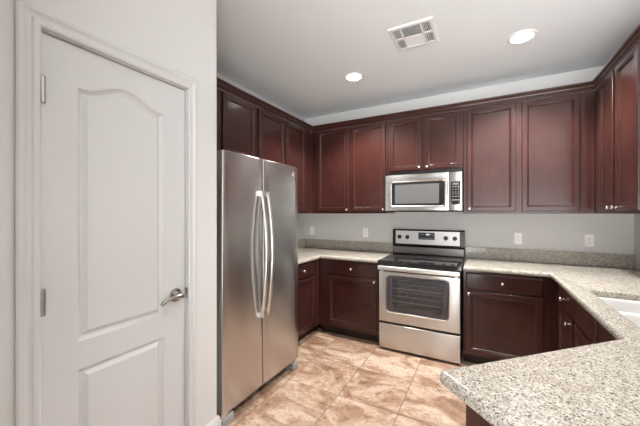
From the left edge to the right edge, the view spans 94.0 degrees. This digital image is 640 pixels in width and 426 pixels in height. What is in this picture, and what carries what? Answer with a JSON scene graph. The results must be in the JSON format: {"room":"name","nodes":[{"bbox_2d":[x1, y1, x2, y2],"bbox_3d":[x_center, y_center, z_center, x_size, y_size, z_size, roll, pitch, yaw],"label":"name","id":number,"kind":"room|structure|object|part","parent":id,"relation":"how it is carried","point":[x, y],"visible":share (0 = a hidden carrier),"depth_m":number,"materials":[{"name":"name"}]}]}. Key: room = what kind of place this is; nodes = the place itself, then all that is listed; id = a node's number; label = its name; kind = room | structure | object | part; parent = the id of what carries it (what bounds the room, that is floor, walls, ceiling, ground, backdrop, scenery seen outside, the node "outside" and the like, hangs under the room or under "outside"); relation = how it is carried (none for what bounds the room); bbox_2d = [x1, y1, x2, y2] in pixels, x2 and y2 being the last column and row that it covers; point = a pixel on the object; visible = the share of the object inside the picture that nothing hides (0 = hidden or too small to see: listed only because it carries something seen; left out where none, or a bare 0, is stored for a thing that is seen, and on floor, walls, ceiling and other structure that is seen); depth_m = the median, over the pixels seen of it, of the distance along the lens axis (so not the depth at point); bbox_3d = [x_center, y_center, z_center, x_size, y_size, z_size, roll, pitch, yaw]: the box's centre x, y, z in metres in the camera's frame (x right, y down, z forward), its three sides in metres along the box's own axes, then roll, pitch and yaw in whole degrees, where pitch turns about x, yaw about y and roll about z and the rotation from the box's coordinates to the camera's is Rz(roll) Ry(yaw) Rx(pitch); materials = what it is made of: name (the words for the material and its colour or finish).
{"room":"kitchen","nodes":[
{"label":"kitchen","id":0,"kind":"room"},
{"bbox_2d":[0,0,216,425],"bbox_3d":[-1.587,0.030,0.824,0.896,2.740,2.520,0,0,29],"label":"wall","id":1,"kind":"structure","parent":0,"point":[180,35],"depth_m":1.46,"materials":[{"name":"paint"}]},
{"bbox_2d":[14,0,196,425],"bbox_3d":[-0.872,0.349,1.299,0.138,2.101,0.693,0,0,29],"label":"trim","id":2,"kind":"structure","parent":1,"relation":"attached to","point":[29,18],"depth_m":1.00,"materials":[{"name":"white wood"}]},
{"bbox_2d":[40,32,186,425],"bbox_3d":[-0.823,0.379,1.281,0.098,2.018,0.591,0,0,29],"label":"door","id":3,"kind":"structure","parent":1,"relation":"in","point":[113,293],"depth_m":1.24,"materials":[{"name":"white wood"}]},
{"bbox_3d":[-0.704,0.414,1.428,0.029,0.038,0.131,0,0,29],"label":"handle","id":4,"kind":"part","parent":3,"relation":"part of","materials":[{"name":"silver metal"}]},
{"bbox_2d":[205,415,220,425],"bbox_3d":[-1.489,1.282,0.780,0.710,0.235,2.532,0,0,29],"label":"baseboard","id":5,"kind":"structure","parent":1,"relation":"attached to","point":[216,421],"depth_m":1.69,"materials":[{"name":"white wood"}]},
{"bbox_2d":[217,73,304,239],"bbox_3d":[-1.485,0.030,2.068,0.120,2.740,5.040,0,0,29],"label":"wall","id":6,"kind":"structure","parent":0,"point":[301,216],"depth_m":3.78,"materials":[{"name":"paint"}]},
{"bbox_2d":[217,88,255,157],"bbox_3d":[-0.953,-0.750,2.561,0.334,0.560,0.855,0,0,29],"label":"upper cabinet","id":7,"kind":"object","parent":6,"relation":"attached to","point":[236,117],"visible":0.41,"depth_m":2.62,"materials":[{"name":"brown wood"}]},
{"bbox_3d":[-0.919,-0.752,2.297,0.019,0.525,0.385,0,0,29],"label":"door","id":8,"kind":"part","parent":7,"relation":"part of","materials":[{"name":"brown wood"}]},
{"bbox_2d":[256,106,312,212],"bbox_3d":[-0.397,-0.512,3.545,0.363,1.035,1.400,0,0,29],"label":"upper cabinet","id":9,"kind":"object","parent":6,"relation":"attached to","point":[278,140],"visible":0.29,"depth_m":3.35,"materials":[{"name":"brown wood"}]},
{"bbox_2d":[217,77,312,131],"bbox_3d":[-0.554,-1.068,2.960,0.022,0.072,1.938,0,0,29],"label":"crown molding","id":10,"kind":"structure","parent":9,"relation":"attached to","point":[221,84],"depth_m":2.90,"materials":[{"name":"brown wood"}]},
{"bbox_3d":[-0.492,-0.516,3.075,0.019,0.997,0.423,0,0,29],"label":"door","id":11,"kind":"part","parent":9,"relation":"part of","materials":[{"name":"brown wood"}]},
{"bbox_3d":[-0.278,-0.516,3.466,0.019,0.997,0.395,0,0,29],"label":"door","id":12,"kind":"part","parent":9,"relation":"part of","materials":[{"name":"brown wood"}]},
{"bbox_2d":[227,325,476,425],"bbox_3d":[1.537,1.460,0.515,7.000,0.120,5.220,0,0,29],"label":"floor","id":13,"kind":"structure","parent":0,"point":[338,379],"depth_m":2.34,"materials":[{"name":"tile"}]},
{"bbox_2d":[217,150,297,425],"bbox_3d":[-0.697,0.496,2.465,0.808,1.808,0.899,0,0,29],"label":"refrigerator","id":14,"kind":"object","parent":13,"relation":"on","point":[257,199],"visible":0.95,"depth_m":2.17,"materials":[{"name":"grey metal"}]},
{"bbox_3d":[-0.562,0.449,2.108,0.078,1.713,0.403,0,0,29],"label":"door","id":15,"kind":"part","parent":14,"relation":"part of","materials":[{"name":"silver metal"}]},
{"bbox_3d":[-0.415,0.307,2.218,0.076,0.941,0.031,0,0,29],"label":"handle","id":16,"kind":"part","parent":14,"relation":"part of","materials":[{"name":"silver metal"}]},
{"bbox_3d":[-0.383,0.307,2.277,0.076,0.941,0.031,0,0,29],"label":"handle","id":17,"kind":"part","parent":14,"relation":"part of","materials":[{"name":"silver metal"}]},
{"bbox_3d":[-0.344,0.449,2.505,0.078,1.713,0.490,0,0,29],"label":"door","id":18,"kind":"part","parent":14,"relation":"part of","materials":[{"name":"silver metal"}]},
{"bbox_2d":[298,259,320,340],"bbox_3d":[-0.278,0.963,3.525,0.584,0.874,1.315,0,0,29],"label":"base cabinet","id":19,"kind":"object","parent":13,"relation":"on","point":[308,272],"visible":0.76,"depth_m":3.28,"materials":[{"name":"brown wood"}]},
{"bbox_3d":[-0.188,0.617,3.163,0.019,0.150,0.526,0,0,29],"label":"drawer","id":20,"kind":"part","parent":19,"relation":"part of","materials":[{"name":"brown wood"}]},
{"bbox_3d":[-0.209,0.992,3.123,0.019,0.567,0.615,0,0,29],"label":"door","id":21,"kind":"part","parent":19,"relation":"part of","materials":[{"name":"brown wood"}]},
{"bbox_2d":[298,247,392,263],"bbox_3d":[0.018,0.505,3.356,1.272,0.040,1.333,0,0,29],"label":"countertop","id":22,"kind":"structure","parent":19,"relation":"on","point":[305,254],"depth_m":3.42,"materials":[{"name":"stone"}]},
{"bbox_2d":[319,258,378,342],"bbox_3d":[0.427,0.963,3.541,0.731,0.874,0.609,0,0,29],"label":"base cabinet","id":23,"kind":"object","parent":13,"relation":"on","point":[348,290],"visible":0.88,"depth_m":3.30,"materials":[{"name":"brown wood"}]},
{"bbox_3d":[0.347,0.617,3.282,0.577,0.150,0.019,0,0,29],"label":"drawer","id":24,"kind":"part","parent":23,"relation":"part of","materials":[{"name":"brown wood"}]},
{"bbox_3d":[0.347,0.982,3.282,0.577,0.547,0.019,0,0,29],"label":"door","id":25,"kind":"part","parent":23,"relation":"part of","materials":[{"name":"brown wood"}]},
{"bbox_2d":[378,229,464,363],"bbox_3d":[1.079,0.795,3.142,0.779,1.209,0.683,0,0,29],"label":"range","id":26,"kind":"object","parent":13,"relation":"on","point":[421,294],"visible":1,"depth_m":2.99,"materials":[{"name":"silver metal"}]},
{"bbox_2d":[378,265,460,333],"bbox_3d":[1.055,0.818,3.100,0.759,0.571,0.587,0,0,29],"label":"oven","id":27,"kind":"object","parent":26,"relation":"in","point":[426,298],"depth_m":2.94,"materials":[{"name":"silver metal"}]},
{"bbox_3d":[0.959,1.250,2.923,0.759,0.248,0.072,0,0,29],"label":"drawer","id":28,"kind":"part","parent":26,"relation":"part of","materials":[{"name":"silver metal"}]},
{"bbox_2d":[378,253,464,270],"bbox_3d":[1.075,0.505,3.135,0.779,0.048,0.581,0,0,29],"label":"cooktop","id":29,"kind":"object","parent":26,"relation":"in","point":[435,261],"depth_m":3.02,"materials":[{"name":"grey glass"}]},
{"bbox_3d":[1.205,0.282,3.381,0.691,0.152,0.013,0,0,29],"label":"control panel","id":30,"kind":"part","parent":26,"relation":"part of","materials":[{"name":"grey metal"}]},
{"bbox_2d":[466,404,491,425],"bbox_3d":[0.872,0.963,0.719,0.740,0.874,0.620,0,0,-16],"label":"base cabinet","id":31,"kind":"object","parent":13,"relation":"on","point":[473,418],"visible":0.02,"depth_m":0.86,"materials":[{"name":"brown wood"}]},
{"bbox_2d":[463,270,556,363],"bbox_3d":[1.749,0.963,2.816,0.686,0.874,0.609,0,0,29],"label":"base cabinet","id":32,"kind":"object","parent":13,"relation":"on","point":[506,316],"visible":0.93,"depth_m":2.58,"materials":[{"name":"brown wood"}]},
{"bbox_3d":[1.590,0.617,2.601,0.570,0.150,0.019,0,0,29],"label":"drawer","id":33,"kind":"part","parent":32,"relation":"part of","materials":[{"name":"brown wood"}]},
{"bbox_3d":[1.590,0.992,2.601,0.570,0.567,0.019,0,0,29],"label":"door","id":34,"kind":"part","parent":32,"relation":"part of","materials":[{"name":"brown wood"}]},
{"bbox_2d":[557,283,575,349],"bbox_3d":[2.177,0.963,2.286,0.669,0.874,1.132,0,0,29],"label":"base cabinet","id":35,"kind":"object","parent":13,"relation":"on","point":[565,302],"visible":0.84,"depth_m":2.14,"materials":[{"name":"brown wood"}]},
{"bbox_2d":[440,258,639,425],"bbox_3d":[1.384,0.505,1.490,1.321,0.040,3.293,0,0,29],"label":"countertop","id":36,"kind":"structure","parent":35,"relation":"on","point":[598,384],"depth_m":0.91,"materials":[{"name":"stone"}]},
{"bbox_2d":[599,297,639,327],"bbox_3d":[1.704,0.612,1.442,0.465,0.175,0.795,0,0,29],"label":"sink","id":37,"kind":"object","parent":36,"relation":"in","point":[630,309],"visible":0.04,"depth_m":1.78,"materials":[{"name":"white ceramic"}]},
{"bbox_3d":[1.753,0.617,2.127,0.019,0.150,0.395,0,0,29],"label":"drawer","id":38,"kind":"part","parent":35,"relation":"part of","materials":[{"name":"brown wood"}]},
{"bbox_3d":[1.753,0.992,2.127,0.019,0.567,0.395,0,0,29],"label":"door","id":39,"kind":"part","parent":35,"relation":"part of","materials":[{"name":"brown wood"}]},
{"bbox_2d":[574,300,615,346],"bbox_3d":[1.692,0.963,1.401,0.669,0.874,0.883,0,0,29],"label":"base cabinet","id":40,"kind":"object","parent":13,"relation":"on","point":[587,331],"visible":0.08,"depth_m":1.67,"materials":[{"name":"brown wood"}]},
{"bbox_3d":[1.533,0.992,1.726,0.019,0.567,0.410,0,0,29],"label":"door","id":41,"kind":"part","parent":40,"relation":"part of","materials":[{"name":"brown wood"}]},
{"bbox_2d":[217,0,639,118],"bbox_3d":[1.537,-1.400,0.515,7.000,0.120,5.220,0,0,29],"label":"ceiling","id":42,"kind":"structure","parent":0,"point":[296,55],"depth_m":2.37,"materials":[{"name":"paint"}]},
{"bbox_2d":[344,72,363,80],"bbox_3d":[0.333,-1.334,2.929,0.196,0.012,0.196,0,0,29],"label":"recessed light","id":43,"kind":"object","parent":42,"relation":"in","point":[352,76],"visible":1,"depth_m":2.91,"materials":[{"name":"white glass"}]},
{"bbox_2d":[387,16,438,50],"bbox_3d":[0.706,-1.333,2.244,0.314,0.014,0.322,0,0,29],"label":"ceiling vent","id":44,"kind":"object","parent":42,"relation":"in","point":[417,33],"visible":1,"depth_m":2.22,"materials":[{"name":"white metal"}]},
{"bbox_2d":[507,29,537,44],"bbox_3d":[1.534,-1.334,2.267,0.196,0.012,0.196,0,0,29],"label":"recessed light","id":45,"kind":"object","parent":42,"relation":"in","point":[522,36],"visible":1,"depth_m":2.25,"materials":[{"name":"white glass"}]},
{"bbox_2d":[305,66,633,268],"bbox_3d":[1.313,0.030,3.477,3.680,2.740,0.120,0,0,29],"label":"wall","id":46,"kind":"structure","parent":0,"point":[613,233],"depth_m":3.13,"materials":[{"name":"paint"}]},
{"bbox_2d":[310,226,313,234],"bbox_3d":[-0.114,0.247,4.186,0.071,0.116,0.008,0,0,29],"label":"wall outlet","id":47,"kind":"object","parent":46,"relation":"attached to","point":[311,227],"visible":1,"depth_m":4.18,"materials":[{"name":"white plastic"}]},
{"bbox_2d":[298,239,392,252],"bbox_3d":[0.020,0.425,3.355,1.278,0.120,1.333,0,0,29],"label":"backsplash","id":48,"kind":"structure","parent":46,"relation":"attached to","point":[311,243],"depth_m":3.91,"materials":[{"name":"stone"}]},
{"bbox_2d":[313,121,394,212],"bbox_3d":[0.396,-0.512,3.700,0.971,1.035,0.367,0,0,29],"label":"upper cabinet","id":49,"kind":"object","parent":46,"relation":"attached to","point":[350,164],"visible":0.98,"depth_m":3.54,"materials":[{"name":"brown wood"}]},
{"bbox_3d":[0.157,-0.516,3.666,0.419,0.997,0.019,0,0,29],"label":"door","id":50,"kind":"part","parent":49,"relation":"part of","materials":[{"name":"brown wood"}]},
{"bbox_3d":[0.552,-0.516,3.449,0.411,0.997,0.019,0,0,29],"label":"door","id":51,"kind":"part","parent":49,"relation":"part of","materials":[{"name":"brown wood"}]},
{"bbox_2d":[313,81,594,131],"bbox_3d":[1.099,-1.068,3.148,2.737,0.072,0.022,0,0,29],"label":"crown molding","id":52,"kind":"structure","parent":49,"relation":"attached to","point":[584,86],"depth_m":2.95,"materials":[{"name":"brown wood"}]},
{"bbox_2d":[363,228,367,236],"bbox_3d":[0.579,0.252,3.806,0.071,0.116,0.008,0,0,29],"label":"wall outlet","id":53,"kind":"object","parent":46,"relation":"attached to","point":[365,230],"visible":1,"depth_m":3.80,"materials":[{"name":"white plastic"}]},
{"bbox_2d":[388,110,463,172],"bbox_3d":[1.159,-0.736,3.281,0.767,0.588,0.367,0,0,29],"label":"upper cabinet","id":54,"kind":"object","parent":46,"relation":"attached to","point":[435,141],"visible":0.96,"depth_m":3.13,"materials":[{"name":"brown wood"}]},
{"bbox_3d":[0.923,-0.739,3.246,0.342,0.553,0.019,0,0,29],"label":"door","id":55,"kind":"part","parent":54,"relation":"part of","materials":[{"name":"brown wood"}]},
{"bbox_2d":[386,168,463,211],"bbox_3d":[1.137,-0.224,3.240,0.759,0.424,0.461,0,0,29],"label":"microwave","id":56,"kind":"object","parent":54,"relation":"attached to","point":[431,190],"visible":0.98,"depth_m":3.06,"materials":[{"name":"silver metal"}]},
{"bbox_3d":[1.002,-0.201,3.101,0.541,0.267,0.004,0,0,29],"label":"window trim","id":57,"kind":"part","parent":56,"relation":"part of","materials":[{"name":"silver metal"}]},
{"bbox_3d":[1.245,-0.187,2.942,0.034,0.251,0.043,0,0,29],"label":"handle","id":58,"kind":"part","parent":56,"relation":"part of","materials":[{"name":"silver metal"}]},
{"bbox_3d":[1.341,-0.215,2.943,0.115,0.381,0.051,0,0,29],"label":"control panel","id":59,"kind":"part","parent":56,"relation":"part of","materials":[{"name":"silver metal"}]},
{"bbox_3d":[1.259,-0.739,3.062,0.342,0.553,0.019,0,0,29],"label":"door","id":60,"kind":"part","parent":54,"relation":"part of","materials":[{"name":"brown wood"}]},
{"bbox_2d":[514,233,521,243],"bbox_3d":[2.008,0.258,3.022,0.071,0.116,0.008,0,0,29],"label":"wall outlet","id":61,"kind":"object","parent":46,"relation":"attached to","point":[517,236],"visible":1,"depth_m":3.02,"materials":[{"name":"white plastic"}]},
{"bbox_2d":[464,90,594,213],"bbox_3d":[1.933,-0.512,2.857,0.993,1.035,0.367,0,0,29],"label":"upper cabinet","id":62,"kind":"object","parent":46,"relation":"attached to","point":[535,156],"visible":1,"depth_m":2.70,"materials":[{"name":"brown wood"}]},
{"bbox_3d":[1.634,-0.516,2.856,0.406,0.997,0.019,0,0,29],"label":"door","id":63,"kind":"part","parent":62,"relation":"part of","materials":[{"name":"brown wood"}]},
{"bbox_3d":[2.031,-0.516,2.638,0.409,0.997,0.019,0,0,29],"label":"door","id":64,"kind":"part","parent":62,"relation":"part of","materials":[{"name":"brown wood"}]},
{"bbox_2d":[465,247,634,268],"bbox_3d":[2.167,0.425,2.927,1.330,0.120,0.020,0,0,29],"label":"backsplash","id":65,"kind":"structure","parent":46,"relation":"attached to","point":[543,256],"depth_m":2.87,"materials":[{"name":"stone"}]},
{"bbox_2d":[584,234,593,246],"bbox_3d":[2.489,0.255,2.758,0.071,0.116,0.008,0,0,29],"label":"wall outlet","id":66,"kind":"object","parent":46,"relation":"attached to","point":[588,238],"visible":1,"depth_m":2.76,"materials":[{"name":"white plastic"}]},
{"bbox_2d":[634,214,639,270],"bbox_3d":[2.170,0.030,1.399,0.140,2.740,2.700,0,0,29],"label":"wall","id":67,"kind":"structure","parent":0,"point":[636,216],"depth_m":2.56,"materials":[{"name":"paint"}]},
{"bbox_2d":[593,24,639,89],"bbox_3d":[2.233,-1.068,2.041,0.358,0.072,0.871,0,0,29],"label":"crown molding","id":68,"kind":"structure","parent":67,"relation":"attached to","point":[633,39],"depth_m":2.03,"materials":[{"name":"brown wood"}]},
{"bbox_2d":[595,41,639,213],"bbox_3d":[2.301,-0.512,2.192,0.387,1.035,1.177,0,0,29],"label":"upper cabinet","id":69,"kind":"object","parent":67,"relation":"attached to","point":[617,97],"visible":0.97,"depth_m":2.03,"materials":[{"name":"brown wood"}]},
{"bbox_3d":[2.150,-0.516,2.239,0.019,0.997,0.283,0,0,29],"label":"door","id":70,"kind":"part","parent":69,"relation":"part of","materials":[{"name":"brown wood"}]},
{"bbox_3d":[1.976,-0.516,1.921,0.019,0.997,0.346,0,0,29],"label":"door","id":71,"kind":"part","parent":69,"relation":"part of","materials":[{"name":"brown wood"}]}
]}

